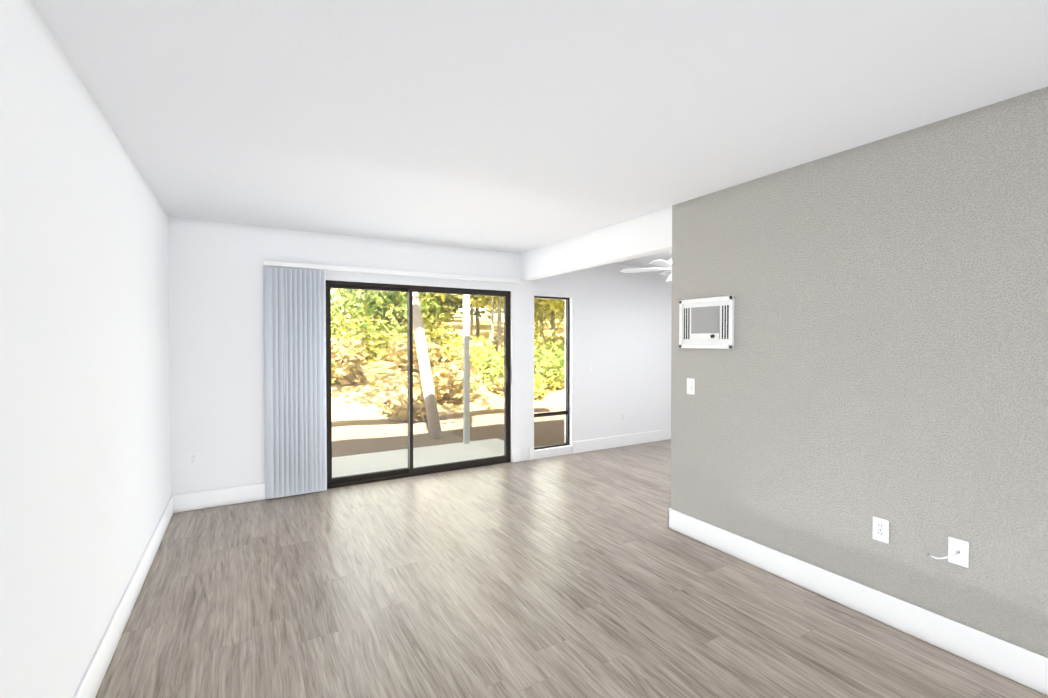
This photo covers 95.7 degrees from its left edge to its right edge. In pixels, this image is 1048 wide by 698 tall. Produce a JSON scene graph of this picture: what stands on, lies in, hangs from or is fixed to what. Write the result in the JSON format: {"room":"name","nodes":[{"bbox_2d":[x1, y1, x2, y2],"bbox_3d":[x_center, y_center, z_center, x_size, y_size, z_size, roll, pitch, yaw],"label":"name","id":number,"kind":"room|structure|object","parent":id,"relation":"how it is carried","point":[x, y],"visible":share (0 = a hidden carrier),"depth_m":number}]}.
{"room":"empty living room","nodes":[
{"label":"empty living room","id":0,"kind":"room"},
{"bbox_2d":[0,0,170,697],"bbox_3d":[-0.947,0.198,0.422,0.120,2.440,8.299,-1,1,-30],"label":"wall","id":1,"kind":"structure","parent":0,"point":[85,466],"depth_m":1.69},
{"bbox_2d":[74,495,173,697],"bbox_3d":[-0.879,1.343,0.459,0.014,0.150,8.019,-1,1,-30],"label":"baseboard","id":2,"kind":"structure","parent":1,"relation":"attached to","point":[89,686],"depth_m":2.29},
{"bbox_2d":[168,216,671,495],"bbox_3d":[-0.007,0.104,5.686,6.820,2.440,0.160,-1,1,-30],"label":"wall","id":3,"kind":"structure","parent":0,"point":[620,331],"depth_m":4.59},
{"bbox_2d":[188,452,197,466],"bbox_3d":[-2.776,0.924,3.981,0.072,0.117,0.010,-1,1,-30],"label":"electrical outlet","id":4,"kind":"object","parent":3,"relation":"attached to","point":[192,458],"visible":1,"depth_m":3.98},
{"bbox_2d":[174,483,325,512],"bbox_3d":[-2.381,1.275,4.215,1.155,0.150,0.018,-1,1,-30],"label":"baseboard","id":5,"kind":"structure","parent":3,"relation":"attached to","point":[254,492],"depth_m":4.07},
{"bbox_2d":[263,261,519,497],"bbox_3d":[-1.178,0.261,4.847,2.590,2.106,0.110,-1,1,-30],"label":"vertical blinds","id":6,"kind":"object","parent":3,"relation":"attached to","point":[295,379],"visible":1,"depth_m":4.30},
{"bbox_2d":[326,280,510,488],"bbox_3d":[-1.040,0.335,5.059,2.020,2.000,0.135,-1,1,-30],"label":"sliding glass door","id":7,"kind":"structure","parent":3,"relation":"in","point":[364,478],"depth_m":4.98},
{"bbox_2d":[534,296,569,449],"bbox_3d":[0.321,0.288,5.881,0.560,1.865,0.050,-1,1,-30],"label":"window","id":8,"kind":"structure","parent":3,"relation":"in","point":[567,346],"depth_m":5.96},
{"bbox_2d":[572,429,670,453],"bbox_3d":[1.726,1.232,6.620,2.585,0.150,0.014,-1,1,-30],"label":"baseboard","id":9,"kind":"structure","parent":3,"relation":"attached to","point":[660,435],"depth_m":6.35},
{"bbox_2d":[31,0,1047,269],"bbox_3d":[2.009,-1.122,2.099,7.540,0.140,8.849,-1,1,-30],"label":"ceiling","id":10,"kind":"structure","parent":0,"point":[515,126],"depth_m":1.96},
{"bbox_2d":[620,251,671,282],"bbox_3d":[1.719,-0.928,5.205,1.183,0.360,1.138,-1,1,-30],"label":"fan","id":11,"kind":"object","parent":10,"relation":"hanging from","point":[667,265],"visible":0.44,"depth_m":5.29},
{"bbox_2d":[95,439,1047,697],"bbox_3d":[2.072,1.449,2.037,7.540,0.120,8.599,-1,1,-30],"label":"floor","id":12,"kind":"structure","parent":0,"point":[590,574],"depth_m":2.52},
{"bbox_2d":[520,206,671,280],"bbox_3d":[0.585,-0.943,4.589,0.120,0.307,2.298,-1,1,-30],"label":"header beam","id":13,"kind":"structure","parent":0,"point":[650,233],"depth_m":4.25},
{"bbox_2d":[671,87,1047,657],"bbox_3d":[2.610,0.185,1.149,0.120,2.440,5.721,-1,1,-30],"label":"wall","id":14,"kind":"structure","parent":0,"point":[886,358],"depth_m":2.36},
{"bbox_2d":[687,378,694,394],"bbox_3d":[1.202,0.269,3.425,0.013,0.117,0.072,-1,1,-30],"label":"light switch","id":15,"kind":"object","parent":14,"relation":"attached to","point":[690,385],"visible":1,"depth_m":3.42},
{"bbox_2d":[679,296,734,348],"bbox_3d":[1.258,-0.179,3.302,0.034,0.350,0.445,-1,1,-30],"label":"air vent","id":16,"kind":"object","parent":14,"relation":"in","point":[706,323],"visible":0.98,"depth_m":3.28},
{"bbox_2d":[668,508,1047,695],"bbox_3d":[2.549,1.330,1.141,0.014,0.150,5.735,-1,1,-30],"label":"baseboard","id":17,"kind":"structure","parent":14,"relation":"attached to","point":[1020,665],"depth_m":2.38},
{"bbox_2d":[873,516,888,543],"bbox_3d":[1.808,0.917,2.405,0.010,0.117,0.072,-1,1,-30],"label":"electrical outlet","id":18,"kind":"object","parent":14,"relation":"attached to","point":[880,529],"visible":1,"depth_m":2.40},
{"bbox_2d":[928,537,968,567],"bbox_3d":[1.919,0.917,2.156,0.070,0.117,0.139,-1,1,-30],"label":"outlet","id":19,"kind":"object","parent":14,"relation":"attached to","point":[958,551],"visible":1,"depth_m":2.14},
{"label":"outside","id":20,"kind":"structure","parent":0,"visible":0},
{"bbox_2d":[332,438,503,477],"bbox_3d":[-1.370,1.405,5.741,3.000,0.115,1.271,-1,1,-30],"label":"patio slab","id":21,"kind":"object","parent":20,"point":[372,466],"depth_m":5.88},
{"bbox_2d":[463,295,469,443],"bbox_3d":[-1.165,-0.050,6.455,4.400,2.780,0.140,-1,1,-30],"label":"post","id":22,"kind":"object","parent":21,"relation":"on","point":[466,398],"depth_m":6.64},
{"bbox_2d":[331,308,564,457],"bbox_3d":[-8.990,-2.670,43.939,90.000,6.814,75.021,-1,1,-30],"label":"ground","id":23,"kind":"structure","parent":20,"point":[540,402],"depth_m":8.68},
{"bbox_2d":[331,288,449,357],"bbox_3d":[-4.080,-1.099,12.838,4.263,3.480,3.925,-1,1,-30],"label":"tree","id":24,"kind":"object","parent":23,"relation":"on","point":[366,301],"depth_m":12.13},
{"bbox_2d":[338,297,456,328],"bbox_3d":[-6.676,-3.788,26.121,7.358,5.998,6.409,-1,1,-30],"label":"tree","id":25,"kind":"object","parent":23,"relation":"on","point":[388,307],"depth_m":26.01},
{"bbox_2d":[336,288,473,325],"bbox_3d":[-3.491,-1.738,14.332,4.330,4.170,4.250,-1,1,-30],"label":"tree","id":26,"kind":"object","parent":23,"relation":"on","point":[448,315],"depth_m":14.06},
{"bbox_2d":[413,292,442,438],"bbox_3d":[-1.165,-3.346,6.487,6.547,9.766,6.053,-1,1,-30],"label":"tree","id":27,"kind":"object","parent":23,"relation":"on","point":[435,428],"depth_m":7.09},
{"bbox_2d":[331,313,564,421],"bbox_3d":[0.278,0.192,12.800,14.156,2.323,6.157,-1,1,-30],"label":"bushes","id":28,"kind":"object","parent":23,"relation":"on","point":[445,379],"depth_m":10.71},
{"bbox_2d":[419,292,503,335],"bbox_3d":[-1.675,-2.192,15.686,4.739,4.901,4.286,-1,1,-30],"label":"tree","id":29,"kind":"object","parent":23,"relation":"on","point":[477,311],"depth_m":15.55},
{"bbox_2d":[455,299,486,336],"bbox_3d":[-2.277,-2.706,20.439,4.272,5.014,4.260,-1,1,-30],"label":"tree","id":30,"kind":"object","parent":23,"relation":"on","point":[471,326],"depth_m":20.66},
{"bbox_2d":[473,307,475,323],"bbox_3d":[-3.746,-5.433,37.658,8.109,7.287,7.460,-1,1,-30],"label":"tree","id":31,"kind":"object","parent":23,"relation":"on","point":[474,319],"depth_m":36.96},
{"bbox_2d":[454,295,503,363],"bbox_3d":[-0.057,-3.256,12.747,5.003,7.713,5.318,-1,1,-30],"label":"tree","id":32,"kind":"object","parent":23,"relation":"on","point":[498,312],"depth_m":12.87},
{"bbox_2d":[422,293,538,349],"bbox_3d":[-0.818,-2.394,12.087,4.804,6.001,5.636,-1,1,-30],"label":"tree","id":33,"kind":"object","parent":23,"relation":"on","point":[491,316],"depth_m":12.07},
{"bbox_2d":[474,299,538,311],"bbox_3d":[-0.509,-2.648,22.215,4.742,4.893,4.250,-1,1,-30],"label":"tree","id":34,"kind":"object","parent":23,"relation":"on","point":[495,304],"depth_m":21.35},
{"bbox_2d":[495,297,564,344],"bbox_3d":[0.835,-1.663,14.335,4.492,4.296,4.748,-1,1,-30],"label":"tree","id":35,"kind":"object","parent":23,"relation":"on","point":[550,307],"depth_m":14.05},
{"bbox_2d":[535,302,550,345],"bbox_3d":[0.720,-2.459,17.259,4.558,5.238,4.332,-1,1,-30],"label":"tree","id":36,"kind":"object","parent":23,"relation":"on","point":[542,337],"depth_m":17.12},
{"bbox_2d":[538,300,564,320],"bbox_3d":[2.494,-2.419,19.491,4.828,5.243,4.445,-1,1,-30],"label":"tree","id":37,"kind":"object","parent":23,"relation":"on","point":[562,316],"depth_m":19.11}
]}

